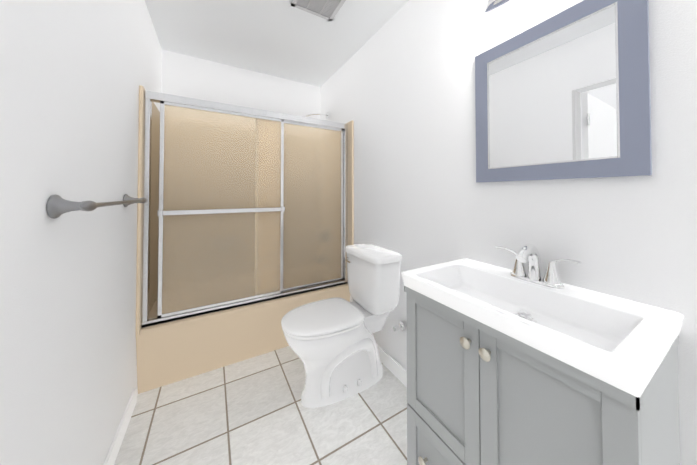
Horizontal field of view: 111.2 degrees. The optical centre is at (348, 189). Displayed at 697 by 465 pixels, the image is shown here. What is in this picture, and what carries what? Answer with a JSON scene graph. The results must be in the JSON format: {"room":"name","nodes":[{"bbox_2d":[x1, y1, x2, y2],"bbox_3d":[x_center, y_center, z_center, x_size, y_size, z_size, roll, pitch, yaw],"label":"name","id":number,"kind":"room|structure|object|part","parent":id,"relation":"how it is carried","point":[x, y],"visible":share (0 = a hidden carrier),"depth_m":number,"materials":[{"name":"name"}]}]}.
{"room":"bathroom","nodes":[
{"label":"bathroom","id":0,"kind":"room"},
{"bbox_2d":[0,0,161,464],"bbox_3d":[-1.254,0.013,1.270,0.120,2.548,1.847,1,-1,-30],"label":"wall","id":1,"kind":"structure","parent":0,"point":[75,75],"depth_m":0.77,"materials":[{"name":"white paint"}]},
{"bbox_2d":[46,194,146,218],"bbox_3d":[-0.976,0.054,0.996,0.089,0.070,0.744,1,-1,-30],"label":"towel rail","id":2,"kind":"object","parent":1,"relation":"attached to","point":[57,206],"visible":1,"depth_m":0.70,"materials":[{"name":"silver metal"}]},
{"bbox_3d":[-0.820,0.050,0.708,0.074,0.070,0.070,1,-1,-30],"label":"post","id":3,"kind":"part","parent":2,"relation":"part of","materials":[{"name":"silver metal"}]},
{"bbox_3d":[-1.145,0.059,1.276,0.074,0.070,0.070,1,-1,-30],"label":"post","id":4,"kind":"part","parent":2,"relation":"part of","materials":[{"name":"silver metal"}]},
{"bbox_2d":[103,387,136,464],"bbox_3d":[-1.013,1.234,0.962,0.013,0.095,1.104,1,-1,-30],"label":"baseboard","id":5,"kind":"structure","parent":1,"relation":"attached to","point":[112,454],"depth_m":1.20,"materials":[{"name":"white"}]},
{"bbox_2d":[161,49,320,118],"bbox_3d":[-1.080,0.033,2.502,1.644,2.548,0.120,1,-1,-30],"label":"wall","id":6,"kind":"structure","parent":0,"point":[182,75],"depth_m":2.41,"materials":[{"name":"white paint"}]},
{"bbox_2d":[114,346,407,464],"bbox_3d":[-0.612,1.326,0.622,2.914,0.100,3.812,1,-1,-30],"label":"floor","id":7,"kind":"structure","parent":0,"point":[252,411],"depth_m":1.32,"materials":[{"name":"tile"}]},
{"bbox_2d":[136,85,353,393],"bbox_3d":[-0.804,0.221,2.136,1.518,2.160,0.779,1,-1,-30],"label":"bathtub","id":8,"kind":"object","parent":7,"relation":"on","point":[245,226],"visible":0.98,"depth_m":1.76,"materials":[{"name":"beige glass"}]},
{"bbox_3d":[-0.880,0.128,1.748,0.765,1.373,0.005,1,-1,-30],"label":"panel glass","id":9,"kind":"part","parent":8,"relation":"part of","materials":[{"name":"beige glass"}]},
{"bbox_3d":[-0.389,0.133,2.053,0.740,1.373,0.005,1,-1,-30],"label":"panel glass","id":10,"kind":"part","parent":8,"relation":"part of","materials":[{"name":"beige glass"}]},
{"bbox_3d":[-0.348,-0.793,2.574,0.270,0.074,0.016,1,-1,-30],"label":"shower arm","id":11,"kind":"part","parent":8,"relation":"part of"},
{"bbox_2d":[281,243,404,407],"bbox_3d":[-0.059,0.859,1.572,0.751,0.865,0.444,1,-1,-30],"label":"toilet","id":12,"kind":"object","parent":7,"relation":"on","point":[331,342],"visible":1,"depth_m":1.49,"materials":[{"name":"white ceramic"}]},
{"bbox_3d":[-0.172,0.794,1.509,0.491,0.025,0.386,1,-1,-30],"label":"lid","id":13,"kind":"part","parent":12,"relation":"part of","materials":[{"name":"white plastic"}]},
{"bbox_3d":[-0.172,0.819,1.508,0.485,0.020,0.380,1,-1,-30],"label":"seat","id":14,"kind":"part","parent":12,"relation":"part of","materials":[{"name":"white plastic"}]},
{"bbox_3d":[-0.073,1.061,1.561,0.697,0.462,0.368,1,-1,-30],"label":"bowl","id":15,"kind":"part","parent":12,"relation":"part of","materials":[{"name":"white ceramic"}]},
{"bbox_3d":[0.164,0.449,1.706,0.238,0.041,0.444,1,-1,-30],"label":"tank lid","id":16,"kind":"part","parent":12,"relation":"part of","materials":[{"name":"white ceramic"}]},
{"bbox_3d":[0.166,0.647,1.704,0.218,0.358,0.422,1,-1,-30],"label":"tank","id":17,"kind":"part","parent":12,"relation":"part of","materials":[{"name":"white ceramic"}]},
{"bbox_2d":[401,243,683,464],"bbox_3d":[0.563,0.738,0.819,0.441,1.082,0.652,1,-1,-30],"label":"bathroom vanity","id":18,"kind":"object","parent":7,"relation":"on","point":[518,364],"visible":1,"depth_m":0.68,"materials":[{"name":"grey wood"}]},
{"bbox_3d":[0.281,1.019,0.894,0.031,0.035,0.035,1,-1,-30],"label":"knob","id":19,"kind":"part","parent":18,"relation":"part of","materials":[{"name":"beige metal"}]},
{"bbox_3d":[0.407,1.032,0.725,0.020,0.291,0.628,1,-1,-30],"label":"drawer","id":20,"kind":"part","parent":18,"relation":"part of","materials":[{"name":"grey wood"}]},
{"bbox_3d":[0.329,0.644,0.869,0.020,0.477,0.312,1,-1,-30],"label":"door","id":21,"kind":"part","parent":18,"relation":"part of","materials":[{"name":"grey wood"}]},
{"bbox_3d":[0.370,0.478,0.749,0.031,0.035,0.035,1,-1,-30],"label":"knob","id":22,"kind":"part","parent":18,"relation":"part of","materials":[{"name":"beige metal"}]},
{"bbox_3d":[0.401,0.477,0.695,0.031,0.035,0.035,1,-1,-30],"label":"knob","id":23,"kind":"part","parent":18,"relation":"part of","materials":[{"name":"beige metal"}]},
{"bbox_2d":[495,243,581,288],"bbox_3d":[0.665,0.271,0.879,0.145,0.145,0.270,1,-1,-30],"label":"faucet","id":24,"kind":"object","parent":18,"relation":"on","point":[534,279],"depth_m":0.88,"materials":[{"name":"silver metal"}]},
{"bbox_3d":[0.485,0.639,0.595,0.020,0.477,0.312,1,-1,-30],"label":"door","id":25,"kind":"part","parent":18,"relation":"part of","materials":[{"name":"grey wood"}]},
{"bbox_2d":[145,0,408,86],"bbox_3d":[-0.612,-1.321,0.665,2.914,0.100,3.812,1,-1,-30],"label":"ceiling","id":26,"kind":"structure","parent":0,"point":[285,39],"depth_m":1.90,"materials":[{"name":"white paint"}]},
{"bbox_2d":[291,0,345,20],"bbox_3d":[-0.183,-1.250,1.559,0.300,0.012,0.300,1,-1,-30],"label":"ceiling vent","id":27,"kind":"object","parent":26,"relation":"in","point":[327,9],"visible":0.98,"depth_m":1.63,"materials":[{"name":"grey"}]},
{"bbox_2d":[321,0,696,464],"bbox_3d":[0.601,0.014,1.336,0.120,2.548,3.812,1,-1,-30],"label":"wall","id":28,"kind":"structure","parent":0,"point":[398,88],"depth_m":1.11,"materials":[{"name":"white paint"}]},
{"bbox_2d":[377,345,406,386],"bbox_3d":[0.736,1.234,0.946,0.013,0.095,2.775,1,-1,-30],"label":"baseboard","id":29,"kind":"structure","parent":28,"relation":"attached to","point":[394,367],"depth_m":1.67,"materials":[{"name":"white"}]},
{"bbox_2d":[484,0,515,17],"bbox_3d":[0.694,-0.860,0.907,0.156,0.218,0.390,1,-1,-30],"label":"sconce","id":30,"kind":"object","parent":28,"relation":"attached to","point":[494,8],"visible":1,"depth_m":0.98,"materials":[{"name":"silver metal"}]},
{"bbox_2d":[475,0,651,182],"bbox_3d":[0.754,-0.344,0.933,0.018,0.613,0.530,1,-1,-30],"label":"mirror","id":31,"kind":"object","parent":28,"relation":"attached to","point":[564,94],"visible":1,"depth_m":0.85,"materials":[{"name":"grey mirror"}]},
{"bbox_3d":[0.750,-0.344,0.931,0.002,0.491,0.408,1,-1,-30],"label":"glass","id":32,"kind":"part","parent":31,"relation":"part of","materials":[{"name":"white"}]}
]}

